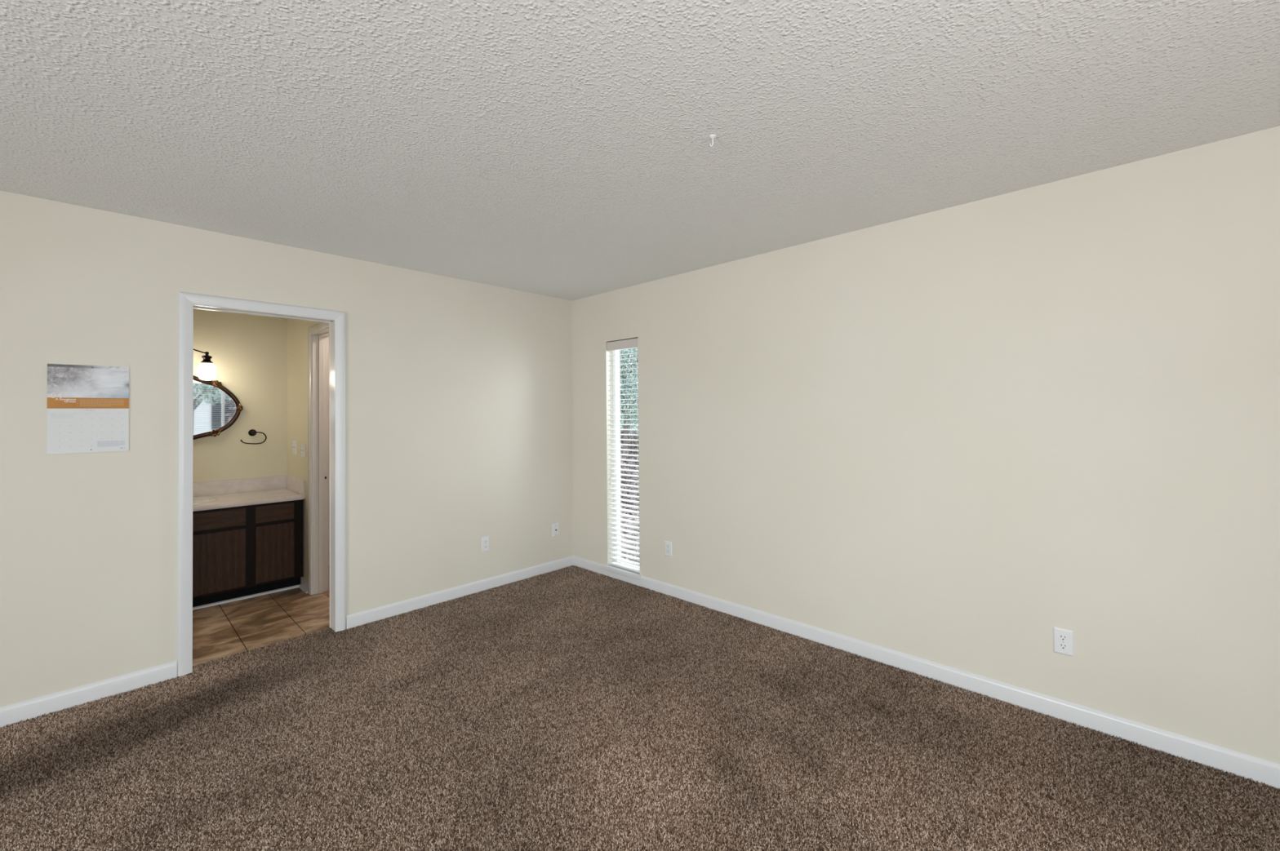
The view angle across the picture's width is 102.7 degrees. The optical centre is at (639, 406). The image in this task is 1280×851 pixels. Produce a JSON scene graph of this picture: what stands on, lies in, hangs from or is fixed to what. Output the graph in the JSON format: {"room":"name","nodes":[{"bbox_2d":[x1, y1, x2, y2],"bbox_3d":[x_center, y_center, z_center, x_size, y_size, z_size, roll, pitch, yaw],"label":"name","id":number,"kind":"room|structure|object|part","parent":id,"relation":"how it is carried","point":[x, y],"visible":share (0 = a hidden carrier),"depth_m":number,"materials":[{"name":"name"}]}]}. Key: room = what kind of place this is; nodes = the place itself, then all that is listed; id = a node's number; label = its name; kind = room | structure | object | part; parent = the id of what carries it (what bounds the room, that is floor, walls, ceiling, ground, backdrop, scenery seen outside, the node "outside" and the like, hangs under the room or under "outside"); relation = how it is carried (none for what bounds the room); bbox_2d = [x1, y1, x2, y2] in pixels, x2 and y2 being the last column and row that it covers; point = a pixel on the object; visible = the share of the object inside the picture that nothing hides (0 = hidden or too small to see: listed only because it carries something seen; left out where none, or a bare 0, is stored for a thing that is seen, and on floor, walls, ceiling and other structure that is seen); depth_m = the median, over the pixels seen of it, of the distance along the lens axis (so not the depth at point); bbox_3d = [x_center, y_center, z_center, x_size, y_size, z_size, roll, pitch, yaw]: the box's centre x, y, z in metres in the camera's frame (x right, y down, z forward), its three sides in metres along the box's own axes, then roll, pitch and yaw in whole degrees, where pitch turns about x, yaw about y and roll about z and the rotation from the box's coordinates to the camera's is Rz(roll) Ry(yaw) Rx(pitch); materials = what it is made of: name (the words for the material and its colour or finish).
{"room":"empty bedroom","nodes":[
{"label":"empty bedroom","id":0,"kind":"room"},
{"bbox_2d":[192,308,287,483],"bbox_3d":[-3.414,0.319,4.372,0.100,2.560,3.000,-1,-1,44],"label":"wall","id":1,"kind":"structure","parent":0,"point":[248,353],"depth_m":4.37,"materials":[{"name":"yellow paint"}]},
{"bbox_2d":[193,349,216,380],"bbox_3d":[-3.597,-0.370,3.906,0.296,0.340,0.547,-1,-1,44],"label":"vanity light","id":2,"kind":"object","parent":1,"relation":"attached to","point":[206,371],"visible":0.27,"depth_m":3.97,"materials":[{"name":"white glass"}]},
{"bbox_3d":[-3.381,-0.271,3.999,0.115,0.142,0.115,-1,-1,44],"label":"lamp shade","id":3,"kind":"part","parent":2,"relation":"part of","materials":[{"name":"white glass"}]},
{"bbox_2d":[192,375,243,439],"bbox_3d":[-3.680,0.006,3.984,0.040,0.674,0.945,-1,-1,44],"label":"wall mirror","id":4,"kind":"object","parent":1,"relation":"attached to","point":[216,409],"visible":0.37,"depth_m":4.19,"materials":[{"name":"brown metal"}]},
{"bbox_2d":[192,475,287,497],"bbox_3d":[-3.705,0.687,3.977,0.014,0.144,1.630,-1,-1,44],"label":"backsplash","id":5,"kind":"structure","parent":1,"relation":"attached to","point":[257,484],"depth_m":4.31,"materials":[{"name":"stone"}]},
{"bbox_2d":[240,429,266,444],"bbox_3d":[-3.304,0.264,4.377,0.054,0.128,0.181,-1,-1,44],"label":"towel ring","id":6,"kind":"object","parent":1,"relation":"attached to","point":[251,433],"visible":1,"depth_m":4.38,"materials":[{"name":"black metal"}]},
{"bbox_2d":[0,191,573,707],"bbox_3d":[-2.926,0.291,2.413,0.107,2.560,6.840,-1,-1,44],"label":"wall","id":7,"kind":"structure","parent":0,"point":[459,406],"depth_m":2.79,"materials":[{"name":"beige paint"}]},
{"bbox_2d":[46,364,128,454],"bbox_3d":[-2.731,0.015,2.541,0.005,0.432,0.276,-1,-1,44],"label":"wall calendar","id":8,"kind":"object","parent":7,"relation":"attached to","point":[88,406],"visible":1,"depth_m":2.54,"materials":[{"name":"white paper"}]},
{"bbox_2d":[50,392,62,398],"bbox_3d":[-2.805,-0.051,2.462,0.001,0.027,0.037,-1,-1,44],"label":"print","id":9,"kind":"object","parent":8,"relation":"on","point":[53,395],"depth_m":2.46,"materials":[{"name":"white paper"}]},
{"bbox_2d":[177,291,346,676],"bbox_3d":[-2.260,0.423,3.108,0.142,2.088,0.820,-1,-1,44],"label":"door frame","id":10,"kind":"structure","parent":7,"relation":"in","point":[187,302],"depth_m":2.97,"materials":[{"name":"white wood"}]},
{"bbox_3d":[-2.476,0.417,2.791,0.018,2.080,0.062,-1,-1,44],"label":"casing","id":11,"kind":"part","parent":10,"relation":"part of","materials":[{"name":"white wood"}]},
{"bbox_3d":[-2.223,-0.591,3.077,0.018,0.062,0.820,-1,-1,44],"label":"head casing","id":12,"kind":"part","parent":10,"relation":"part of","materials":[{"name":"white wood"}]},
{"bbox_3d":[-2.305,0.423,3.151,0.018,2.086,0.820,-1,-1,44],"label":"casing","id":13,"kind":"part","parent":10,"relation":"part of","materials":[{"name":"white wood"}]},
{"bbox_3d":[-1.953,0.419,3.339,0.018,2.080,0.062,-1,-1,44],"label":"casing","id":14,"kind":"part","parent":10,"relation":"part of","materials":[{"name":"white wood"}]},
{"bbox_2d":[0,555,573,728],"bbox_3d":[-2.887,1.415,2.343,0.013,0.090,6.600,-1,-1,44],"label":"baseboard","id":15,"kind":"structure","parent":7,"relation":"attached to","point":[11,714],"depth_m":2.71,"materials":[{"name":"white wood"}]},
{"bbox_2d":[481,536,489,552],"bbox_3d":[-1.231,1.103,4.087,0.008,0.114,0.070,-1,-1,44],"label":"wall outlet","id":16,"kind":"object","parent":7,"relation":"attached to","point":[485,540],"visible":1,"depth_m":4.08,"materials":[{"name":"white plastic"}]},
{"bbox_2d":[552,523,559,537],"bbox_3d":[-0.751,1.110,4.584,0.016,0.114,0.070,-1,-1,44],"label":"plate","id":17,"kind":"object","parent":7,"relation":"attached to","point":[555,526],"visible":1,"depth_m":4.58,"materials":[{"name":"white plastic"}]},
{"bbox_2d":[287,319,319,580],"bbox_3d":[-2.533,0.308,4.063,1.603,2.560,0.110,-1,-1,44],"label":"wall","id":18,"kind":"structure","parent":0,"point":[297,330],"depth_m":4.30,"materials":[{"name":"yellow paint"}]},
{"bbox_2d":[291,440,296,454],"bbox_3d":[-2.968,0.356,4.390,0.116,0.114,0.017,-1,-1,44],"label":"switch plate","id":19,"kind":"object","parent":18,"relation":"attached to","point":[294,442],"visible":1,"depth_m":4.38,"materials":[{"name":"white plastic"}]},
{"bbox_2d":[300,443,305,457],"bbox_3d":[-2.764,0.366,4.195,0.116,0.114,0.017,-1,-1,44],"label":"switch plate","id":20,"kind":"object","parent":18,"relation":"attached to","point":[303,446],"visible":1,"depth_m":4.19,"materials":[{"name":"white plastic"}]},
{"bbox_2d":[298,584,307,593],"bbox_3d":[-2.713,1.472,4.127,0.230,0.017,0.017,-1,-1,44],"label":"trim","id":21,"kind":"structure","parent":18,"relation":"attached to","point":[303,588],"depth_m":4.12,"materials":[{"name":"white wood"}]},
{"bbox_2d":[300,577,307,590],"bbox_3d":[-2.883,1.445,4.308,0.725,0.078,0.011,-1,-1,44],"label":"baseboard","id":22,"kind":"structure","parent":18,"relation":"attached to","point":[304,582],"depth_m":4.14,"materials":[{"name":"white wood"}]},
{"bbox_2d":[307,322,329,598],"bbox_3d":[-2.282,0.423,3.812,0.845,2.108,0.130,-1,-1,44],"label":"door frame","id":23,"kind":"structure","parent":18,"relation":"in","point":[317,334],"depth_m":4.05,"materials":[{"name":"white painted wood"}]},
{"bbox_3d":[-2.605,0.428,4.042,0.060,2.108,0.018,-1,-1,44],"label":"casing","id":24,"kind":"part","parent":23,"relation":"part of","materials":[{"name":"white wood"}]},
{"bbox_3d":[-2.329,-0.601,3.784,0.845,0.060,0.018,-1,-1,44],"label":"head casing","id":25,"kind":"part","parent":23,"relation":"part of","materials":[{"name":"white wood"}]},
{"bbox_3d":[-2.506,0.574,4.088,0.002,0.060,0.026,-1,-1,44],"label":"strike plate","id":26,"kind":"part","parent":23,"relation":"part of","materials":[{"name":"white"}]},
{"bbox_2d":[0,0,1279,301],"bbox_3d":[-1.260,-1.071,0.828,8.150,0.100,6.840,-1,-1,44],"label":"ceiling","id":27,"kind":"structure","parent":0,"point":[556,148],"depth_m":1.78,"materials":[{"name":"white paint"}]},
{"bbox_2d":[709,134,715,146],"bbox_3d":[0.275,-1.000,1.936,0.026,0.041,0.026,-1,-1,44],"label":"ceiling hook","id":28,"kind":"object","parent":27,"relation":"attached to","point":[711,136],"visible":1,"depth_m":1.93,"materials":[{"name":"white metal"}]},
{"bbox_2d":[0,568,1279,850],"bbox_3d":[-1.268,1.482,0.796,7.910,0.112,6.600,-1,-1,44],"label":"floor","id":29,"kind":"structure","parent":0,"point":[570,649],"depth_m":2.07,"materials":[{"name":"brown carpet"}]},
{"bbox_2d":[192,499,302,607],"bbox_3d":[-3.493,1.121,3.766,0.560,0.723,1.619,-1,-1,44],"label":"vanity cabinet","id":30,"kind":"object","parent":29,"relation":"on","point":[242,551],"visible":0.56,"depth_m":3.90,"materials":[{"name":"brown wood"}]},
{"bbox_3d":[-3.163,0.839,3.720,0.010,0.130,0.483,-1,-1,44],"label":"drawer","id":31,"kind":"part","parent":30,"relation":"part of","materials":[{"name":"brown wood"}]},
{"bbox_3d":[-3.160,1.147,3.716,0.010,0.438,0.483,-1,-1,44],"label":"door","id":32,"kind":"part","parent":30,"relation":"part of","materials":[{"name":"brown wood"}]},
{"bbox_2d":[192,584,300,610],"bbox_3d":[-3.378,1.471,3.585,0.017,0.017,1.719,-1,-1,44],"label":"trim","id":33,"kind":"structure","parent":30,"relation":"attached to","point":[295,586],"depth_m":3.94,"materials":[{"name":"white"}]},
{"bbox_2d":[192,475,305,511],"bbox_3d":[-3.494,0.684,3.776,0.596,0.148,1.630,-1,-1,44],"label":"countertop","id":34,"kind":"structure","parent":30,"relation":"on","point":[268,490],"depth_m":4.20,"materials":[{"name":"stone"}]},
{"bbox_2d":[192,497,217,505],"bbox_3d":[-3.446,0.797,3.771,0.392,0.170,0.524,-1,-1,44],"label":"sink","id":35,"kind":"object","parent":34,"relation":"in","point":[196,501],"visible":0.16,"depth_m":3.92,"materials":[{"name":"white"}]},
{"bbox_3d":[-2.868,0.840,4.028,0.010,0.130,0.252,-1,-1,44],"label":"drawer","id":36,"kind":"part","parent":30,"relation":"part of","materials":[{"name":"brown wood"}]},
{"bbox_3d":[-2.866,1.149,4.024,0.010,0.438,0.252,-1,-1,44],"label":"door","id":37,"kind":"part","parent":30,"relation":"part of","materials":[{"name":"brown wood"}]},
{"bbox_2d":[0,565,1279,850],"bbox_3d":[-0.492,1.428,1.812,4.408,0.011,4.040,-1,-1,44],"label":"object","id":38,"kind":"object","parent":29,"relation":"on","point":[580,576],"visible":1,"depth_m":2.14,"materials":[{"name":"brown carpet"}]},
{"bbox_2d":[572,125,1279,764],"bbox_3d":[1.719,0.256,2.610,6.340,2.560,0.140,-1,-1,44],"label":"wall","id":39,"kind":"structure","parent":0,"point":[957,437],"depth_m":2.48,"materials":[{"name":"beige paint"}]},
{"bbox_2d":[600,349,641,579],"bbox_3d":[-0.127,0.419,4.338,0.454,1.958,0.159,-1,-1,44],"label":"window","id":40,"kind":"structure","parent":39,"relation":"in","point":[610,567],"depth_m":4.47,"materials":[{"name":"white plastic"}]},
{"bbox_3d":[-0.136,1.383,4.308,0.454,0.030,0.109,-1,-1,44],"label":"sill","id":41,"kind":"part","parent":40,"relation":"part of","materials":[{"name":"white"}]},
{"bbox_2d":[606,337,639,573],"bbox_3d":[-0.127,0.406,4.317,0.376,1.918,0.066,-1,-1,44],"label":"window blind","id":42,"kind":"object","parent":40,"relation":"attached to","point":[633,343],"visible":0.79,"depth_m":4.32,"materials":[{"name":"white plastic"}]},
{"bbox_3d":[-0.116,1.357,4.309,0.366,0.016,0.050,-1,-1,44],"label":"rail","id":43,"kind":"part","parent":42,"relation":"part of","materials":[{"name":"white plastic"}]},
{"bbox_3d":[-0.112,0.425,4.310,0.201,1.858,0.055,-1,-1,44],"label":"ladder cord","id":44,"kind":"part","parent":42,"relation":"part of","materials":[{"name":"white fabric"}]},
{"bbox_3d":[-0.079,0.410,4.367,0.382,1.940,0.050,-1,-1,44],"label":"frame","id":45,"kind":"part","parent":40,"relation":"part of","materials":[{"name":"white plastic"}]},
{"bbox_2d":[664,540,671,557],"bbox_3d":[0.216,1.099,3.938,0.070,0.114,0.008,-1,-1,44],"label":"wall outlet","id":46,"kind":"object","parent":39,"relation":"attached to","point":[668,545],"visible":1,"depth_m":3.93,"materials":[{"name":"white plastic"}]},
{"bbox_2d":[573,555,1279,788],"bbox_3d":[1.624,1.382,2.589,6.200,0.090,0.013,-1,-1,44],"label":"baseboard","id":47,"kind":"structure","parent":39,"relation":"attached to","point":[1246,766],"depth_m":2.46,"materials":[{"name":"white wood"}]},
{"bbox_2d":[1053,626,1073,657],"bbox_3d":[1.914,1.067,2.317,0.070,0.114,0.008,-1,-1,44],"label":"wall outlet","id":48,"kind":"object","parent":39,"relation":"attached to","point":[1063,639],"visible":1,"depth_m":2.31,"materials":[{"name":"white plastic"}]},
{"bbox_2d":[1057,634,1067,641],"bbox_3d":[1.913,1.047,2.316,0.034,0.028,0.004,-1,-1,44],"label":"receptacle","id":49,"kind":"object","parent":48,"relation":"attached to","point":[1061,637],"depth_m":2.32,"materials":[{"name":"white plastic"}]},
{"bbox_2d":[1057,642,1068,650],"bbox_3d":[1.913,1.086,2.315,0.034,0.028,0.004,-1,-1,44],"label":"receptacle","id":50,"kind":"object","parent":48,"relation":"attached to","point":[1061,646],"depth_m":2.31,"materials":[{"name":"white plastic"}]},
{"label":"outside","id":51,"kind":"structure","parent":0,"visible":0},
{"bbox_2d":[619,432,639,563],"bbox_3d":[-0.610,1.861,4.729,68.000,0.200,68.000,-1,-1,44],"label":"ground","id":52,"kind":"structure","parent":51,"point":[637,468],"depth_m":7.77,"materials":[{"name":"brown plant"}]},
{"bbox_2d":[619,346,638,484],"bbox_3d":[-0.577,-0.301,12.176,3.201,4.309,2.823,0,-1,-21],"label":"evergreen tree","id":53,"kind":"object","parent":52,"relation":"on","point":[623,377],"visible":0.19,"depth_m":12.18,"materials":[{"name":"green plant"}]},
{"bbox_2d":[619,426,638,462],"bbox_3d":[-0.475,1.228,15.336,1.371,1.326,1.286,-1,-1,44],"label":"dry shrub","id":54,"kind":"object","parent":52,"relation":"on","point":[633,442],"visible":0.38,"depth_m":15.10,"materials":[{"name":"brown plant"}]},
{"bbox_2d":[619,351,638,431],"bbox_3d":[-0.175,-1.117,18.697,3.909,6.094,4.709,-1,-1,44],"label":"evergreen tree","id":55,"kind":"object","parent":52,"relation":"on","point":[624,352],"visible":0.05,"depth_m":18.43,"materials":[{"name":"green plant"}]},
{"bbox_2d":[619,355,638,427],"bbox_3d":[-1.176,-2.391,29.195,9.183,8.913,5.665,-1,-1,19],"label":"evergreen tree","id":56,"kind":"object","parent":52,"relation":"on","point":[629,355],"visible":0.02,"depth_m":28.81,"materials":[{"name":"green plant"}]},
{"bbox_2d":[620,450,639,506],"bbox_3d":[-0.297,1.304,9.385,1.209,1.028,0.781,-1,-1,44],"label":"dry shrub","id":57,"kind":"object","parent":52,"relation":"on","point":[627,453],"visible":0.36,"depth_m":9.27,"materials":[{"name":"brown plant"}]},
{"bbox_2d":[620,452,639,563],"bbox_3d":[0.037,1.866,16.102,5.260,0.151,22.738,0,-1,-9],"label":"leaf litter","id":58,"kind":"object","parent":52,"relation":"on","point":[628,508],"visible":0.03,"depth_m":8.10,"materials":[{"name":"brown plant"}]}
]}

